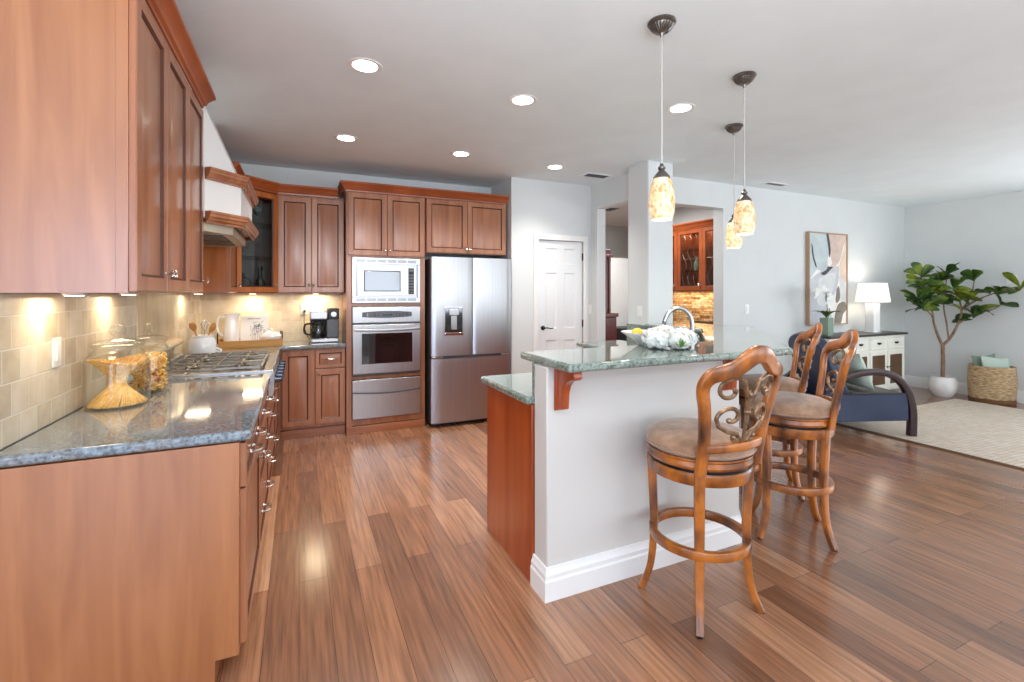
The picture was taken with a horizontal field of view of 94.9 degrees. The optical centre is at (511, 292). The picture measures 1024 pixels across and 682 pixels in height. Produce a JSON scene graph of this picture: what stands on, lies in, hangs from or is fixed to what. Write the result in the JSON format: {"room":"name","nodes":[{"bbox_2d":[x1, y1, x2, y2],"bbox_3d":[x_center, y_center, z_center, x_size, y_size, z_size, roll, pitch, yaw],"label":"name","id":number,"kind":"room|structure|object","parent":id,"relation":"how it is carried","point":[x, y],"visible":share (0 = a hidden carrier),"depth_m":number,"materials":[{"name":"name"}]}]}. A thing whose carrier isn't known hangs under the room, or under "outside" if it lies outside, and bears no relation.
{"room":"kitchen","nodes":[
{"label":"kitchen","id":0,"kind":"room"},
{"bbox_2d":[0,293,187,451],"bbox_3d":[-2.428,0.050,3.055,0.120,2.740,3.670,0,0,-24],"label":"wall","id":1,"kind":"structure","parent":0,"point":[21,439],"depth_m":1.80,"materials":[{"name":"paint"}]},
{"bbox_2d":[52,337,60,367],"bbox_3d":[-1.801,0.235,1.863,0.011,0.115,0.070,0,0,-24],"label":"light switch","id":2,"kind":"object","parent":1,"relation":"attached to","point":[56,342],"visible":1,"depth_m":1.85,"materials":[{"name":"white plastic"}]},
{"bbox_2d":[0,293,200,448],"bbox_3d":[-2.345,0.254,3.033,0.012,0.502,3.540,0,0,-24],"label":"backsplash","id":3,"kind":"structure","parent":1,"relation":"attached to","point":[34,394],"depth_m":1.89,"materials":[{"name":"tile"}]},
{"bbox_2d":[0,0,208,292],"bbox_3d":[-1.692,-0.527,2.086,0.418,1.055,1.234,0,0,-24],"label":"upper cabinet","id":4,"kind":"object","parent":1,"relation":"attached to","point":[101,124],"visible":1,"depth_m":1.56,"materials":[{"name":"brown wood"}]},
{"bbox_2d":[61,293,86,295],"bbox_3d":[-1.668,0.006,1.791,0.072,0.012,0.072,0,0,-24],"label":"puck light","id":5,"kind":"object","parent":4,"relation":"attached to","point":[63,294],"visible":1,"depth_m":1.77,"materials":[{"name":"white plastic"}]},
{"bbox_2d":[145,0,215,107],"bbox_3d":[-1.671,-1.102,2.072,0.445,0.092,1.309,0,0,-24],"label":"crown molding","id":6,"kind":"structure","parent":4,"relation":"attached to","point":[166,13],"depth_m":2.09,"materials":[{"name":"brown wood"}]},
{"bbox_2d":[137,293,173,371],"bbox_3d":[-2.416,0.013,3.198,0.018,0.985,0.900,0,0,-24],"label":"backsplash","id":7,"kind":"structure","parent":1,"relation":"attached to","point":[155,311],"depth_m":3.11,"materials":[{"name":"tile"}]},
{"bbox_2d":[138,338,183,357],"bbox_3d":[-2.380,0.367,3.214,0.062,0.045,0.900,0,0,-24],"label":"trim","id":8,"kind":"structure","parent":1,"relation":"attached to","point":[171,343],"depth_m":3.15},
{"bbox_2d":[199,246,240,292],"bbox_3d":[-2.527,-0.490,3.930,0.418,0.980,0.475,0,0,-24],"label":"upper cabinet","id":9,"kind":"object","parent":1,"relation":"attached to","point":[219,263],"visible":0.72,"depth_m":3.76,"materials":[{"name":"orange wood"}]},
{"bbox_2d":[183,73,258,246],"bbox_3d":[-2.099,-0.838,3.227,0.581,0.962,1.200,0,0,-24],"label":"range hood","id":10,"kind":"object","parent":1,"relation":"attached to","point":[229,197],"visible":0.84,"depth_m":2.88,"materials":[{"name":"white paint"}]},
{"bbox_2d":[240,163,490,340],"bbox_3d":[-1.698,0.050,5.335,3.090,2.740,0.120,0,0,-24],"label":"wall","id":11,"kind":"structure","parent":0,"point":[275,174],"depth_m":5.11,"materials":[{"name":"paint"}]},
{"bbox_2d":[235,189,278,292],"bbox_3d":[-2.613,-0.490,4.490,0.699,0.980,0.636,0,0,-24],"label":"upper cabinet","id":12,"kind":"object","parent":11,"relation":"attached to","point":[263,251],"visible":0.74,"depth_m":4.81,"materials":[{"name":"red wood"}]},
{"bbox_2d":[242,272,259,285],"bbox_3d":[-2.529,-0.107,4.438,0.222,0.175,0.163,0,0,10],"label":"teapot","id":13,"kind":"object","parent":12,"relation":"in","point":[246,281],"visible":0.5,"depth_m":4.42,"materials":[{"name":"black"}]},
{"bbox_2d":[254,266,265,285],"bbox_3d":[-2.459,-0.142,4.590,0.120,0.245,0.120,0,0,-24],"label":"decanter","id":14,"kind":"object","parent":12,"relation":"in","point":[261,282],"visible":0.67,"depth_m":4.57,"materials":[{"name":"black"}]},
{"bbox_2d":[232,161,337,198],"bbox_3d":[-2.178,-1.018,4.381,0.409,0.092,1.149,0,0,25],"label":"crown molding","id":15,"kind":"structure","parent":12,"relation":"attached to","point":[258,183],"depth_m":4.61,"materials":[{"name":"brown wood"}]},
{"bbox_2d":[201,293,341,343],"bbox_3d":[-2.472,0.254,4.912,1.308,0.502,0.012,0,0,-24],"label":"backsplash","id":16,"kind":"structure","parent":11,"relation":"attached to","point":[283,310],"depth_m":4.91,"materials":[{"name":"tile"}]},
{"bbox_2d":[301,304,307,313],"bbox_3d":[-2.213,0.170,5.017,0.070,0.115,0.010,0,0,-24],"label":"power outlet","id":17,"kind":"object","parent":11,"relation":"attached to","point":[303,306],"visible":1,"depth_m":5.01,"materials":[{"name":"white plastic"}]},
{"bbox_2d":[277,194,343,292],"bbox_3d":[-2.085,-0.490,4.875,0.623,0.980,0.373,0,0,-24],"label":"upper cabinet","id":18,"kind":"object","parent":11,"relation":"attached to","point":[310,229],"visible":1,"depth_m":4.74,"materials":[{"name":"brown wood"}]},
{"bbox_2d":[425,198,505,257],"bbox_3d":[-0.596,-0.725,5.447,0.939,0.590,0.583,0,0,-24],"label":"upper cabinet","id":19,"kind":"object","parent":11,"relation":"attached to","point":[453,228],"visible":0.96,"depth_m":5.21,"materials":[{"name":"brown wood"}]},
{"bbox_2d":[491,177,604,373],"bbox_3d":[0.411,0.050,5.877,1.200,2.740,0.874,0,0,-24],"label":"wall","id":20,"kind":"structure","parent":0,"point":[533,206],"depth_m":5.50,"materials":[{"name":"paint"}]},
{"bbox_2d":[533,234,587,350],"bbox_3d":[0.583,0.365,5.618,0.750,2.110,0.101,0,0,-24],"label":"door","id":21,"kind":"structure","parent":20,"relation":"in","point":[558,323],"depth_m":5.62,"materials":[{"name":"white wood"}]},
{"bbox_2d":[145,0,1023,226],"bbox_3d":[1.513,-1.370,3.869,12.650,0.100,13.000,0,0,-24],"label":"ceiling","id":22,"kind":"structure","parent":0,"point":[900,103],"depth_m":3.08,"materials":[{"name":"paint"}]},
{"bbox_2d":[334,134,357,141],"bbox_3d":[-1.414,-1.318,4.003,0.196,0.004,0.196,0,0,-24],"label":"recessed light","id":23,"kind":"object","parent":22,"relation":"in","point":[341,137],"visible":1,"depth_m":4.00,"materials":[{"name":"white"}]},
{"bbox_2d":[347,57,382,73],"bbox_3d":[-0.854,-1.318,2.731,0.196,0.004,0.196,0,0,-24],"label":"recessed light","id":24,"kind":"object","parent":22,"relation":"in","point":[359,64],"visible":1,"depth_m":2.72,"materials":[{"name":"white"}]},
{"bbox_2d":[451,151,470,156],"bbox_3d":[-0.485,-1.318,4.463,0.196,0.004,0.196,0,0,-24],"label":"recessed light","id":25,"kind":"object","parent":22,"relation":"in","point":[455,153],"visible":1,"depth_m":4.47,"materials":[{"name":"white"}]},
{"bbox_2d":[509,94,536,105],"bbox_3d":[0.073,-1.318,3.217,0.196,0.004,0.196,0,0,-24],"label":"recessed light","id":26,"kind":"object","parent":22,"relation":"in","point":[520,99],"visible":1,"depth_m":3.21,"materials":[{"name":"white"}]},
{"bbox_2d":[546,164,563,169],"bbox_3d":[0.450,-1.318,4.925,0.196,0.004,0.196,0,0,-24],"label":"recessed light","id":27,"kind":"object","parent":22,"relation":"in","point":[551,167],"visible":1,"depth_m":4.93,"materials":[{"name":"white"}]},
{"bbox_2d":[580,172,611,178],"bbox_3d":[0.944,-1.316,5.281,0.320,0.008,0.170,0,0,-24],"label":"ceiling vent","id":28,"kind":"object","parent":22,"relation":"in","point":[589,175],"visible":1,"depth_m":5.26,"materials":[{"name":"white metal"}]},
{"bbox_2d":[647,14,675,220],"bbox_3d":[0.730,-0.839,2.290,0.136,0.962,0.136,0,0,-24],"label":"pendant light","id":29,"kind":"object","parent":22,"relation":"hanging from","point":[661,195],"visible":1,"depth_m":2.25,"materials":[{"name":"beige glass"}]},
{"bbox_2d":[666,103,694,113],"bbox_3d":[1.205,-1.318,3.357,0.196,0.004,0.196,0,0,-24],"label":"recessed light","id":30,"kind":"object","parent":22,"relation":"in","point":[678,108],"visible":1,"depth_m":3.35,"materials":[{"name":"white"}]},
{"bbox_2d":[725,123,743,247],"bbox_3d":[1.755,-0.839,3.716,0.136,0.962,0.136,0,0,-24],"label":"pendant light","id":31,"kind":"object","parent":22,"relation":"hanging from","point":[732,240],"visible":0.81,"depth_m":3.69,"materials":[{"name":"white glass"}]},
{"bbox_2d":[732,71,756,234],"bbox_3d":[1.412,-0.839,2.858,0.136,0.962,0.136,0,0,-24],"label":"pendant light","id":32,"kind":"object","parent":22,"relation":"hanging from","point":[744,219],"visible":1,"depth_m":2.82,"materials":[{"name":"white glass"}]},
{"bbox_2d":[762,182,788,186],"bbox_3d":[3.184,-1.316,5.692,0.340,0.008,0.120,0,0,-24],"label":"ceiling vent","id":33,"kind":"object","parent":22,"relation":"in","point":[766,183],"visible":1,"depth_m":5.69,"materials":[{"name":"white metal"}]},
{"bbox_2d":[597,173,627,208],"bbox_3d":[1.237,-1.170,5.362,0.120,0.300,0.746,0,0,-24],"label":"wall","id":34,"kind":"structure","parent":0,"point":[613,192],"depth_m":5.40,"materials":[{"name":"paint"}]},
{"bbox_2d":[605,225,627,258],"bbox_3d":[2.121,0.050,9.371,5.600,2.740,0.120,0,0,-24],"label":"wall","id":35,"kind":"structure","parent":0,"point":[616,237],"depth_m":9.29,"materials":[{"name":"paint"}]},
{"bbox_2d":[611,258,627,325],"bbox_3d":[1.746,0.050,11.046,6.300,2.740,0.120,0,0,-24],"label":"wall","id":36,"kind":"structure","parent":0,"point":[619,266],"depth_m":11.38,"materials":[{"name":"paint"}]},
{"bbox_2d":[216,386,1023,681],"bbox_3d":[1.513,1.470,3.869,12.650,0.100,13.000,0,0,-24],"label":"floor","id":37,"kind":"structure","parent":0,"point":[379,561],"depth_m":2.25,"materials":[{"name":"brown wood"}]},
{"bbox_2d":[0,414,267,681],"bbox_3d":[-1.421,0.984,1.898,0.756,0.872,0.680,0,0,-24],"label":"base cabinet","id":38,"kind":"object","parent":37,"relation":"on","point":[141,566],"visible":0.96,"depth_m":1.59,"materials":[{"name":"brown wood"}]},
{"bbox_2d":[0,372,271,467],"bbox_3d":[-1.579,0.525,2.231,0.718,0.038,1.417,0,0,-24],"label":"countertop","id":39,"kind":"structure","parent":38,"relation":"on","point":[200,410],"depth_m":1.81,"materials":[{"name":"stone"}]},
{"bbox_2d":[82,334,150,409],"bbox_3d":[-1.779,0.324,2.120,0.236,0.362,0.236,0,0,-24],"label":"glass jar","id":40,"kind":"object","parent":39,"relation":"on","point":[123,334],"visible":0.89,"depth_m":2.06,"materials":[{"name":"clear glass"}]},
{"bbox_2d":[85,354,147,408],"bbox_3d":[-1.779,0.393,2.119,0.219,0.211,0.222,0,0,-24],"label":"spaghetti","id":41,"kind":"object","parent":40,"relation":"in","point":[117,391],"visible":1,"depth_m":2.08,"materials":[{"name":"yellow food"}]},
{"bbox_2d":[137,350,285,395],"bbox_3d":[-2.035,0.573,3.317,0.772,0.215,0.930,0,0,-24],"label":"rangetop","id":42,"kind":"object","parent":39,"relation":"on","point":[223,363],"visible":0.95,"depth_m":3.15,"materials":[{"name":"silver metal"}]},
{"bbox_2d":[259,390,274,547],"bbox_3d":[-1.708,0.984,2.547,0.743,0.872,0.735,0,0,-24],"label":"base cabinet","id":43,"kind":"object","parent":37,"relation":"on","point":[264,412],"visible":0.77,"depth_m":2.65,"materials":[{"name":"brown wood"}]},
{"bbox_2d":[268,391,279,493],"bbox_3d":[-2.053,1.052,3.309,0.743,0.735,0.934,0,0,-24],"label":"base cabinet","id":44,"kind":"object","parent":37,"relation":"on","point":[271,403],"visible":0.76,"depth_m":3.33,"materials":[{"name":"brown wood"}]},
{"bbox_2d":[275,353,279,448],"bbox_3d":[-2.485,0.984,4.262,0.743,0.872,1.156,0,0,-24],"label":"base cabinet","id":45,"kind":"object","parent":37,"relation":"on","point":[277,388],"visible":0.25,"depth_m":4.37,"materials":[{"name":"brown wood"}]},
{"bbox_2d":[185,339,345,356],"bbox_3d":[-2.230,0.526,4.379,1.305,0.040,1.157,0,0,-24],"label":"countertop","id":46,"kind":"structure","parent":45,"relation":"on","point":[306,344],"depth_m":4.54,"materials":[{"name":"stone"}]},
{"bbox_2d":[188,334,221,355],"bbox_3d":[-2.510,0.423,3.812,0.203,0.164,0.196,0,0,21],"label":"utensil crock","id":47,"kind":"object","parent":46,"relation":"on","point":[197,344],"visible":0.8,"depth_m":3.74,"materials":[{"name":"white ceramic"}]},
{"bbox_2d":[189,322,196,335],"bbox_3d":[-2.538,0.363,3.787,0.024,0.265,0.116,0,0,37],"label":"wooden spoon","id":48,"kind":"object","parent":47,"relation":"in","point":[192,325],"visible":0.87,"depth_m":3.76,"materials":[{"name":"brown wood"}]},
{"bbox_2d":[207,323,215,335],"bbox_3d":[-2.481,0.370,3.835,0.025,0.251,0.124,0,0,45],"label":"wooden spoon","id":49,"kind":"object","parent":47,"relation":"in","point":[212,327],"visible":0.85,"depth_m":3.85,"materials":[{"name":"brown wood"}]},
{"bbox_2d":[209,323,215,331],"bbox_3d":[-2.462,0.284,3.861,0.021,0.081,0.059,0,0,21],"label":"bowl","id":50,"kind":"object","parent":49,"relation":"on","point":[212,327],"depth_m":3.85,"materials":[{"name":"brown wood"}]},
{"bbox_2d":[217,330,282,348],"bbox_3d":[-2.488,0.438,4.472,0.542,0.135,0.300,0,0,-32],"label":"serving tray","id":51,"kind":"object","parent":46,"relation":"on","point":[269,342],"visible":0.88,"depth_m":4.34,"materials":[{"name":"brown wood"}]},
{"bbox_2d":[216,313,240,341],"bbox_3d":[-2.648,0.343,4.407,0.185,0.300,0.131,0,0,4],"label":"pitcher","id":52,"kind":"object","parent":51,"relation":"on","point":[231,325],"visible":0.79,"depth_m":4.36,"materials":[{"name":"white ceramic"}]},
{"bbox_2d":[240,315,267,340],"bbox_3d":[-2.512,0.355,4.585,0.236,0.270,0.081,0,0,-24],"label":"cookbook","id":53,"kind":"object","parent":51,"relation":"in","point":[252,327],"visible":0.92,"depth_m":4.58,"materials":[{"name":"white paper"}]},
{"bbox_2d":[260,328,281,339],"bbox_3d":[-2.323,0.416,4.529,0.192,0.153,0.192,0,0,-24],"label":"lidded bowl","id":54,"kind":"object","parent":51,"relation":"on","point":[270,334],"visible":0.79,"depth_m":4.47,"materials":[{"name":"white ceramic"}]},
{"bbox_2d":[303,308,338,342],"bbox_3d":[-2.006,0.333,4.931,0.341,0.345,0.321,0,0,-24],"label":"coffee maker","id":55,"kind":"object","parent":46,"relation":"on","point":[324,324],"visible":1,"depth_m":4.84,"materials":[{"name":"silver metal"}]},
{"bbox_2d":[280,347,344,439],"bbox_3d":[-2.035,0.984,4.808,0.593,0.872,0.533,0,0,-24],"label":"base cabinet","id":56,"kind":"object","parent":37,"relation":"on","point":[312,388],"visible":0.97,"depth_m":4.62,"materials":[{"name":"brown wood"}]},
{"bbox_2d":[342,191,424,434],"bbox_3d":[-1.394,0.200,5.086,0.796,2.440,0.583,0,0,-24],"label":"tall cabinet","id":57,"kind":"object","parent":37,"relation":"on","point":[375,225],"depth_m":4.84,"materials":[{"name":"brown wood"}]},
{"bbox_2d":[352,257,419,302],"bbox_3d":[-1.377,-0.130,5.049,0.690,0.464,0.466,0,0,-24],"label":"microwave","id":58,"kind":"object","parent":57,"relation":"in","point":[374,280],"visible":0.97,"depth_m":4.84,"materials":[{"name":"white metal"}]},
{"bbox_2d":[352,306,420,376],"bbox_3d":[-1.374,0.491,5.043,0.690,0.706,0.560,0,0,-24],"label":"wall oven","id":59,"kind":"object","parent":57,"relation":"in","point":[385,339],"visible":0.99,"depth_m":4.82,"materials":[{"name":"grey metal"}]},
{"bbox_2d":[337,180,508,204],"bbox_3d":[-0.982,-1.062,5.250,1.814,0.092,0.606,0,0,-24],"label":"crown molding","id":60,"kind":"structure","parent":57,"relation":"attached to","point":[344,185],"depth_m":4.95,"materials":[{"name":"brown wood"}]},
{"bbox_2d":[425,257,510,425],"bbox_3d":[-0.551,0.520,5.375,0.910,1.800,0.674,0,0,-24],"label":"refrigerator","id":61,"kind":"object","parent":37,"relation":"on","point":[468,300],"visible":0.92,"depth_m":5.06,"materials":[{"name":"grey metal"}]},
{"bbox_2d":[487,347,584,580],"bbox_3d":[0.854,0.984,3.566,1.246,0.873,2.943,0,0,24],"label":"base cabinet","id":62,"kind":"object","parent":37,"relation":"on","point":[510,421],"visible":0.27,"depth_m":2.51,"materials":[{"name":"red wood"}]},
{"bbox_2d":[481,340,637,404],"bbox_3d":[0.826,0.526,3.583,1.296,0.040,2.984,0,0,23],"label":"countertop","id":63,"kind":"structure","parent":62,"relation":"on","point":[518,386],"depth_m":2.72,"materials":[{"name":"stone"}]},
{"bbox_2d":[661,306,693,330],"bbox_3d":[1.206,0.298,3.319,0.327,0.415,0.054,0,0,-2],"label":"kitchen faucet","id":64,"kind":"object","parent":63,"relation":"on","point":[674,308],"visible":0.52,"depth_m":3.31,"materials":[{"name":"silver metal"}]},
{"bbox_2d":[605,249,618,340],"bbox_3d":[1.155,0.420,6.342,0.460,2.000,0.320,0,0,-24],"label":"clock","id":65,"kind":"object","parent":37,"relation":"on","point":[610,318],"visible":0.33,"depth_m":6.26,"materials":[{"name":"brown wood"}]},
{"bbox_2d":[605,249,612,256],"bbox_3d":[1.137,-0.530,6.334,0.340,0.100,0.280,0,0,-24],"label":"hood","id":66,"kind":"object","parent":65,"relation":"attached to","point":[607,252],"depth_m":6.26,"materials":[{"name":"wood"}]},
{"bbox_2d":[616,326,626,340],"bbox_3d":[1.760,1.110,10.651,2.800,0.620,0.550,0,0,-24],"label":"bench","id":67,"kind":"object","parent":37,"relation":"on","point":[619,335],"visible":0.02,"depth_m":10.68,"materials":[{"name":"black"}]},
{"bbox_2d":[638,345,782,639],"bbox_3d":[0.886,0.816,2.140,0.489,1.212,0.581,0,0,-24],"label":"bar stool","id":68,"kind":"object","parent":37,"relation":"on","point":[702,452],"visible":1,"depth_m":1.99,"materials":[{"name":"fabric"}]},
{"bbox_2d":[646,417,755,460],"bbox_3d":[0.867,0.656,2.182,0.474,0.090,0.474,0,0,-24],"label":"seat cushion","id":69,"kind":"object","parent":68,"relation":"on","point":[677,439],"depth_m":2.02,"materials":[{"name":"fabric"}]},
{"bbox_2d":[739,322,822,500],"bbox_3d":[1.926,0.816,3.439,0.581,1.212,0.489,0,0,21],"label":"bar stool","id":70,"kind":"object","parent":37,"relation":"on","point":[792,448],"visible":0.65,"depth_m":3.32,"materials":[{"name":"brown wood"}]},
{"bbox_2d":[739,374,805,391],"bbox_3d":[1.882,0.656,3.455,0.474,0.090,0.474,0,0,21],"label":"seat cushion","id":71,"kind":"object","parent":70,"relation":"on","point":[792,383],"depth_m":3.32,"materials":[{"name":"fabric"}]},
{"bbox_2d":[748,329,858,551],"bbox_3d":[1.716,0.816,2.811,0.581,1.212,0.489,0,0,21],"label":"bar stool","id":72,"kind":"object","parent":37,"relation":"on","point":[794,415],"visible":0.92,"depth_m":2.67,"materials":[{"name":"brown wood"}]},
{"bbox_2d":[752,391,830,418],"bbox_3d":[1.672,0.656,2.827,0.474,0.090,0.474,0,0,21],"label":"seat cushion","id":73,"kind":"object","parent":72,"relation":"on","point":[787,405],"depth_m":2.66,"materials":[{"name":"fabric"}]},
{"bbox_2d":[821,331,907,392],"bbox_3d":[4.665,0.984,6.375,1.720,0.872,0.398,0,0,-24],"label":"sideboard","id":74,"kind":"object","parent":37,"relation":"on","point":[884,350],"visible":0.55,"depth_m":6.35,"materials":[{"name":"white paint"}]},
{"bbox_2d":[812,285,839,335],"bbox_3d":[3.962,0.224,6.018,0.472,0.647,0.272,0,0,-12],"label":"potted orchid","id":75,"kind":"object","parent":74,"relation":"on","point":[827,323],"visible":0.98,"depth_m":5.98,"materials":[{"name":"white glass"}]},
{"bbox_2d":[855,283,890,332],"bbox_3d":[5.011,0.205,6.531,0.370,0.685,0.260,0,0,-24],"label":"table lamp","id":76,"kind":"object","parent":74,"relation":"on","point":[866,292],"visible":1,"depth_m":6.47,"materials":[{"name":"white fabric"}]},
{"bbox_2d":[836,398,1023,469],"bbox_3d":[5.570,1.411,3.775,2.678,0.015,4.278,0,0,-24],"label":"area rug","id":77,"kind":"object","parent":37,"relation":"on","point":[988,432],"visible":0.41,"depth_m":4.88,"materials":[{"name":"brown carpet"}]},
{"bbox_2d":[782,331,917,436],"bbox_3d":[3.514,0.909,4.977,0.930,1.006,0.752,0,0,0],"label":"armchair","id":78,"kind":"object","parent":77,"relation":"on","point":[858,403],"visible":0.53,"depth_m":4.61,"materials":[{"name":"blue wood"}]},
{"bbox_2d":[835,352,874,390],"bbox_3d":[3.540,0.790,4.907,0.207,0.369,0.440,0,0,0],"label":"throw pillow","id":79,"kind":"object","parent":78,"relation":"on","point":[857,363],"visible":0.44,"depth_m":4.73,"materials":[{"name":"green fabric"}]},
{"bbox_2d":[845,382,899,393],"bbox_3d":[3.640,1.047,4.977,0.520,0.113,0.624,0,0,0],"label":"seat cushion","id":80,"kind":"object","parent":78,"relation":"on","point":[852,389],"depth_m":4.78,"materials":[{"name":"grey fabric"}]},
{"bbox_2d":[899,262,1023,397],"bbox_3d":[6.025,0.492,6.316,1.313,1.855,0.620,0,0,31],"label":"fig tree","id":81,"kind":"object","parent":37,"relation":"on","point":[940,385],"visible":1,"depth_m":6.42,"materials":[{"name":"green plant"}]},
{"bbox_2d":[967,363,1017,405],"bbox_3d":[6.253,1.182,6.128,0.466,0.474,0.466,0,0,-24],"label":"woven basket","id":82,"kind":"object","parent":37,"relation":"on","point":[988,385],"visible":0.95,"depth_m":5.96,"materials":[{"name":"brown wicker"}]},
{"bbox_2d":[971,353,994,365],"bbox_3d":[6.243,1.030,6.198,0.356,0.469,0.082,0,0,0],"label":"throw pillow","id":83,"kind":"object","parent":82,"relation":"in","point":[976,360],"visible":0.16,"depth_m":6.19,"materials":[{"name":"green fabric"}]},
{"bbox_2d":[981,355,1009,367],"bbox_3d":[6.263,1.020,6.078,0.370,0.427,0.118,0,0,0],"label":"throw pillow","id":84,"kind":"object","parent":82,"relation":"in","point":[986,361],"visible":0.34,"depth_m":6.05,"materials":[{"name":"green fabric"}]},
{"bbox_2d":[535,360,738,566],"bbox_3d":[1.177,0.881,3.312,0.830,1.078,2.976,0,0,30],"label":"wall","id":85,"kind":"structure","parent":0,"point":[592,487],"depth_m":2.32,"materials":[{"name":"grey paint"}]},
{"bbox_2d":[554,368,581,410],"bbox_3d":[0.258,0.445,2.132,0.068,0.205,0.158,0,0,-24],"label":"corbel","id":86,"kind":"object","parent":85,"relation":"attached to","point":[563,381],"visible":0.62,"depth_m":2.16,"materials":[{"name":"red wood"}]},
{"bbox_2d":[532,333,702,395],"bbox_3d":[1.099,0.423,3.336,0.708,0.163,2.792,0,0,30],"label":"backsplash","id":87,"kind":"structure","parent":85,"relation":"attached to","point":[700,339],"depth_m":2.31,"materials":[{"name":"stone"}]},
{"bbox_2d":[530,510,741,603],"bbox_3d":[1.196,1.345,3.281,0.840,0.150,3.026,0,0,32],"label":"baseboard","id":88,"kind":"structure","parent":85,"relation":"attached to","point":[559,581],"depth_m":2.30,"materials":[{"name":"white wood"}]},
{"bbox_2d":[520,322,792,372],"bbox_3d":[1.250,0.322,3.296,1.224,0.038,3.264,0,0,30],"label":"countertop","id":89,"kind":"structure","parent":85,"relation":"on","point":[720,342],"depth_m":2.39,"materials":[{"name":"stone"}]},
{"bbox_2d":[621,330,645,345],"bbox_3d":[0.787,0.264,2.733,0.300,0.078,0.300,0,0,-24],"label":"fruit bowl","id":90,"kind":"object","parent":89,"relation":"on","point":[635,337],"visible":0.3,"depth_m":2.68,"materials":[{"name":"white ceramic"}]},
{"bbox_2d":[640,328,670,347],"bbox_3d":[0.786,0.245,2.563,0.170,0.116,0.170,0,0,-24],"label":"hydrangea","id":91,"kind":"object","parent":90,"relation":"in","point":[659,338],"visible":0.98,"depth_m":2.51,"materials":[{"name":"white plant"}]},
{"bbox_2d":[652,324,677,332],"bbox_3d":[0.849,0.232,2.632,0.176,0.116,0.180,0,0,-24],"label":"hydrangea","id":92,"kind":"object","parent":90,"relation":"in","point":[667,328],"visible":0.29,"depth_m":2.59,"materials":[{"name":"white plant"}]},
{"bbox_2d":[676,327,698,346],"bbox_3d":[0.957,0.244,2.627,0.170,0.109,0.167,0,0,-24],"label":"hydrangea","id":93,"kind":"object","parent":90,"relation":"in","point":[685,330],"visible":0.38,"depth_m":2.58,"materials":[{"name":"white plant"}]},
{"bbox_2d":[668,332,691,348],"bbox_3d":[0.897,0.256,2.531,0.141,0.094,0.141,0,0,-24],"label":"hydrangea","id":94,"kind":"object","parent":89,"relation":"on","point":[675,336],"visible":0.73,"depth_m":2.49,"materials":[{"name":"white plant"}]},
{"bbox_2d":[723,360,736,390],"bbox_3d":[1.246,0.445,2.579,0.068,0.205,0.158,0,0,-24],"label":"corbel","id":95,"kind":"object","parent":85,"relation":"attached to","point":[730,386],"visible":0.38,"depth_m":2.61,"materials":[{"name":"red wood"}]},
{"bbox_2d":[628,160,672,328],"bbox_3d":[1.430,0.050,4.864,0.320,2.740,0.320,0,0,-24],"label":"wall column","id":96,"kind":"structure","parent":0,"point":[650,243],"depth_m":4.74,"materials":[{"name":"paint"}]},
{"bbox_2d":[673,207,712,224],"bbox_3d":[2.789,0.050,7.000,0.120,2.740,1.950,0,0,-24],"label":"wall","id":97,"kind":"structure","parent":0,"point":[683,214],"depth_m":7.09,"materials":[{"name":"paint"}]},
{"bbox_2d":[673,291,712,322],"bbox_3d":[2.721,0.231,6.970,0.030,0.519,1.950,0,0,-24],"label":"backsplash","id":98,"kind":"structure","parent":97,"relation":"attached to","point":[699,304],"depth_m":6.97,"materials":[{"name":"stone"}]},
{"bbox_2d":[673,226,712,290],"bbox_3d":[2.646,-0.465,6.705,0.383,0.870,1.410,0,0,-24],"label":"upper cabinet","id":99,"kind":"object","parent":97,"relation":"attached to","point":[690,244],"visible":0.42,"depth_m":6.79,"materials":[{"name":"brown wood"}]},
{"bbox_2d":[673,218,712,231],"bbox_3d":[2.646,-0.942,6.668,0.413,0.092,1.477,0,0,-24],"label":"crown molding","id":100,"kind":"structure","parent":99,"relation":"attached to","point":[706,222],"depth_m":6.52,"materials":[{"name":"brown wood"}]},
{"bbox_2d":[673,177,904,377],"bbox_3d":[3.751,0.050,6.284,5.220,2.740,0.150,0,0,-24],"label":"wall","id":101,"kind":"structure","parent":0,"point":[767,273],"depth_m":6.13,"materials":[{"name":"paint"}]},
{"bbox_2d":[805,231,847,325],"bbox_3d":[4.308,-0.193,6.423,0.830,1.255,0.054,0,0,-24],"label":"painting","id":102,"kind":"object","parent":101,"relation":"attached to","point":[826,254],"visible":0.97,"depth_m":6.39,"materials":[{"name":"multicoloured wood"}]},
{"bbox_2d":[905,191,1023,390],"bbox_3d":[7.694,0.050,3.761,0.120,2.740,7.700,0,0,-24],"label":"wall","id":103,"kind":"structure","parent":0,"point":[984,233],"depth_m":6.55,"materials":[{"name":"paint"}]},
{"bbox_2d":[905,375,1023,402],"bbox_3d":[7.593,1.341,3.816,0.018,0.158,7.482,0,0,-24],"label":"baseboard","id":104,"kind":"structure","parent":103,"relation":"attached to","point":[921,382],"depth_m":6.98,"materials":[{"name":"white wood"}]},
{"bbox_3d":[-1.866,0.328,2.421,0.184,0.354,0.184,0,0,-24],"label":"glass jar","id":105,"kind":"object","parent":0,"visible":0},
{"bbox_2d":[129,351,168,390],"bbox_3d":[-1.863,0.403,2.412,0.162,0.191,0.160,0,0,-19],"label":"pasta","id":106,"kind":"object","parent":105,"relation":"in","point":[141,378],"visible":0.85,"depth_m":2.39,"materials":[{"name":"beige food"}]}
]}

